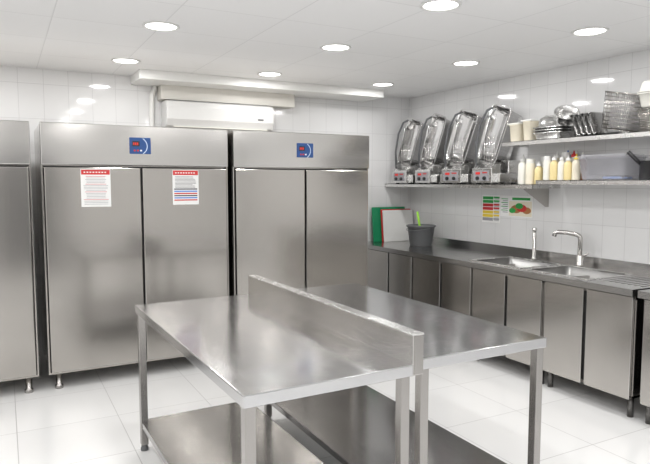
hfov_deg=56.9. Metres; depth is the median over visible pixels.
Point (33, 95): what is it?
wall
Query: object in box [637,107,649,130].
wire basket
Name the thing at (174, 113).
air conditioner
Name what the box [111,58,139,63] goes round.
recessed light
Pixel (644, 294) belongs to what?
countertop
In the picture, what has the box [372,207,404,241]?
cutting board
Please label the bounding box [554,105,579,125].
mixing bowl
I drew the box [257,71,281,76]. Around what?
recessed light
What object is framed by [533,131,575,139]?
steel tray
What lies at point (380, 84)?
recessed light
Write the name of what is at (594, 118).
pan
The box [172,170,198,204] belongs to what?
notice sheet
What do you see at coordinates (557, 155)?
squeeze bottle
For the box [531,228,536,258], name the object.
standpipe
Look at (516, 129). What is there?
tub
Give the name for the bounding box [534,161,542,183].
squeeze bottle
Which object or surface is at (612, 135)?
wall shelf
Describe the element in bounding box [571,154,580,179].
squeeze bottle
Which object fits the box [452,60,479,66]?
recessed light
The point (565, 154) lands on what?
jar
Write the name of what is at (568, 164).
squeeze bottle
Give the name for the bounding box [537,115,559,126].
mixing bowl
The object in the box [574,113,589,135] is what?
pan
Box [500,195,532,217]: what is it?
poster
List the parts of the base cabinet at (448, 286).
door, handle, door, handle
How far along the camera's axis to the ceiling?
4.06 m
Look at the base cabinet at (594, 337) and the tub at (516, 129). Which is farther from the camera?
the tub at (516, 129)
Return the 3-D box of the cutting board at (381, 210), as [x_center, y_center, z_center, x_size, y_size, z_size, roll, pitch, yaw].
[0.831,-0.080,6.974,0.420,0.373,0.055,-3,5,-28]
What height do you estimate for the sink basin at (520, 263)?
0.204 m
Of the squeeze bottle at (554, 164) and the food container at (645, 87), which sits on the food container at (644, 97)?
the food container at (645, 87)
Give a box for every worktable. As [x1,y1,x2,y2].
[135,275,423,463]
[264,283,546,463]
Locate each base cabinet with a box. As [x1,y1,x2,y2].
[368,249,412,298]
[413,257,513,315]
[472,264,587,383]
[543,275,643,417]
[640,299,649,424]
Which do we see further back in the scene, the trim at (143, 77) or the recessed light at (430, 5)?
the trim at (143, 77)
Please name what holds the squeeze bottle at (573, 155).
on the wall shelf at (591, 180)
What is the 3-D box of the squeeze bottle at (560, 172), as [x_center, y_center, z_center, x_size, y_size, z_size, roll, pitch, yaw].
[1.933,-0.528,4.896,0.066,0.210,0.066,-3,5,-28]
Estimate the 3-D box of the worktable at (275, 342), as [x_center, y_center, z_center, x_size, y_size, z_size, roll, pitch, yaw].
[-0.351,0.827,2.908,0.746,0.969,1.682,-3,5,-29]
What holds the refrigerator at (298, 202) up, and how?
on the floor
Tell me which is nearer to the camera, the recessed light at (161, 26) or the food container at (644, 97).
the recessed light at (161, 26)
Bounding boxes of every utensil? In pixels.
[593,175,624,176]
[603,177,621,178]
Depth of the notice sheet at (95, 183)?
4.49 m
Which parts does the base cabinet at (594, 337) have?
leg, door, handle, door, leg, handle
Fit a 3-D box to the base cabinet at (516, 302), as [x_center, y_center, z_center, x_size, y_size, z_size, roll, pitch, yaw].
[1.758,0.727,5.040,0.691,0.815,0.775,-3,5,-28]
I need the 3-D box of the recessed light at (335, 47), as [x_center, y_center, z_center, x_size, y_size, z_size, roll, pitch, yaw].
[0.078,-1.343,4.371,0.230,0.010,0.230,-3,5,-28]
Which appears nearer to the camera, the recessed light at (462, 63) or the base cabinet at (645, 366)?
the base cabinet at (645, 366)
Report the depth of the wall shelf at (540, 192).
5.31 m
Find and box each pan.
[569,114,582,135]
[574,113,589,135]
[580,112,591,134]
[585,112,607,134]
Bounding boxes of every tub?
[507,123,523,141]
[521,119,539,140]
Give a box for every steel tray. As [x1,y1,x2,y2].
[533,125,572,129]
[533,128,573,132]
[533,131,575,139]
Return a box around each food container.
[637,80,649,93]
[637,92,649,107]
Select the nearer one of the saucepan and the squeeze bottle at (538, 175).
the saucepan
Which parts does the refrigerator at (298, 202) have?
door, header panel, control panel, handle, door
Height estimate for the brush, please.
0.352 m
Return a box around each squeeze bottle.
[518,155,525,183]
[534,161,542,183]
[550,155,557,179]
[555,151,559,161]
[557,154,564,179]
[563,155,571,179]
[571,151,575,161]
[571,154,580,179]
[579,153,586,179]
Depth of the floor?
4.05 m
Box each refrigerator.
[0,120,38,392]
[34,122,228,388]
[227,130,368,295]
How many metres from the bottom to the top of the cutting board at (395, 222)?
0.363 m
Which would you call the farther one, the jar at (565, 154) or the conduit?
the conduit
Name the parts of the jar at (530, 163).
lid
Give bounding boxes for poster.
[482,195,500,222]
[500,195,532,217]
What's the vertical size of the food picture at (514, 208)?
0.100 m
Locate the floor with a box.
[0,355,649,463]
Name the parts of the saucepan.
handle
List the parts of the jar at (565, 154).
lid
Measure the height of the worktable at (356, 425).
0.850 m
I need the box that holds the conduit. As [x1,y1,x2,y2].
[149,86,156,126]
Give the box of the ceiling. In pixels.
[0,0,649,97]
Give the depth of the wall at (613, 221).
5.15 m
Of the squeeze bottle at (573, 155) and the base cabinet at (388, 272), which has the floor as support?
the base cabinet at (388, 272)
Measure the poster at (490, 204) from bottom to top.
0.270 m
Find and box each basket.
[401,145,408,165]
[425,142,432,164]
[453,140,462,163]
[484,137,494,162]
[601,91,649,131]
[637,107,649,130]
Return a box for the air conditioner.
[161,100,273,131]
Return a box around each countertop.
[368,237,649,296]
[638,289,649,299]
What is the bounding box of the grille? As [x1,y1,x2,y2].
[173,100,267,106]
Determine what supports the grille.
attached to the air conditioner
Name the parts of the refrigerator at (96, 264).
leg, door, header panel, control panel, handle, door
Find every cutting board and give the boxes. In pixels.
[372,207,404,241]
[380,209,410,241]
[382,210,412,241]
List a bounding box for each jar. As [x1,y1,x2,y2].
[525,159,535,183]
[540,156,543,167]
[543,156,551,179]
[562,152,569,161]
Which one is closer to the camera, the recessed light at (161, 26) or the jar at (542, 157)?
the recessed light at (161, 26)
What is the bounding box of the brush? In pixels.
[416,212,420,225]
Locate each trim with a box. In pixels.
[131,69,383,101]
[157,85,294,108]
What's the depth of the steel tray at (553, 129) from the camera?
4.88 m
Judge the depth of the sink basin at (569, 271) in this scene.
4.72 m
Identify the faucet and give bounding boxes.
[552,230,588,266]
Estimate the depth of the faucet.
4.89 m
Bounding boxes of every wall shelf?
[385,182,559,206]
[501,130,649,146]
[535,175,649,184]
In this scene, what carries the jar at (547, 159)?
on the wall shelf at (591, 180)
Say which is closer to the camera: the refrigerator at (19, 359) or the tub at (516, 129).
the refrigerator at (19, 359)
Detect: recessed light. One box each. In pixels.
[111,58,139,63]
[142,21,179,31]
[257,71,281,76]
[320,43,350,51]
[371,82,393,86]
[420,0,461,11]
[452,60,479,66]
[571,26,608,35]
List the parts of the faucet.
spout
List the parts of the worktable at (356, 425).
leg, leg, leg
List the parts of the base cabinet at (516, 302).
door, handle, door, handle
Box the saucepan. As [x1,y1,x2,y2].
[627,150,649,179]
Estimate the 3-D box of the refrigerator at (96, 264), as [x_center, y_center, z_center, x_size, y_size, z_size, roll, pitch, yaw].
[-1.616,0.140,5.058,1.405,1.980,0.849,-3,5,-28]
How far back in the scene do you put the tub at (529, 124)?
5.14 m
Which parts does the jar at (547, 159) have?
lid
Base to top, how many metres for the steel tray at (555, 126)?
0.060 m
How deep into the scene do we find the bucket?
6.40 m
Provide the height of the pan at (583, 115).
0.176 m
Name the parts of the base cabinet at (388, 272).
door, handle, door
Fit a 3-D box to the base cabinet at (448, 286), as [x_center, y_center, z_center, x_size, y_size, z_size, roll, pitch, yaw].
[1.371,0.666,5.760,0.691,0.815,0.855,-3,5,-28]
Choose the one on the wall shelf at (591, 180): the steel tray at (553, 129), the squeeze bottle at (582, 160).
the squeeze bottle at (582, 160)
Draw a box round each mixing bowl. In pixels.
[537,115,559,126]
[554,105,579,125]
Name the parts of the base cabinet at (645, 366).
leg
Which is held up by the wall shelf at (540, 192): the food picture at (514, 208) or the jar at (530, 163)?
the jar at (530, 163)
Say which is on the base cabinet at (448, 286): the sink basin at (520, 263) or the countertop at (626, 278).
the countertop at (626, 278)
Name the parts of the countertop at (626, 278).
panel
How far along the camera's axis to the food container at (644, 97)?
4.17 m
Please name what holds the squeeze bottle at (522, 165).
on the wall shelf at (540, 192)
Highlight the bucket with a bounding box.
[406,224,435,245]
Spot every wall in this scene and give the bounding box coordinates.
[0,66,408,355]
[408,49,649,263]
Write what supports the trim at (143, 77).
attached to the wall at (33, 95)
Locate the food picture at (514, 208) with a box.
[509,203,530,213]
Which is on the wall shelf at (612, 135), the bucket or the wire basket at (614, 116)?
the wire basket at (614, 116)
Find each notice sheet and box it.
[80,169,110,206]
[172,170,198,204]
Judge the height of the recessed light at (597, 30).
0.010 m
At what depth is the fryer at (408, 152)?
6.72 m
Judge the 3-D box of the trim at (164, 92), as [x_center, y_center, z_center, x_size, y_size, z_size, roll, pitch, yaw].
[-0.953,-1.334,5.952,1.370,0.130,0.150,-3,5,-28]
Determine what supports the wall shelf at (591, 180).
attached to the wall at (613, 221)
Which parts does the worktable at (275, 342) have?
leg, leg, leg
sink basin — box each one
[469,256,563,268]
[523,265,633,279]
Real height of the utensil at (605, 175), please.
0.018 m
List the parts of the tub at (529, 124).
lid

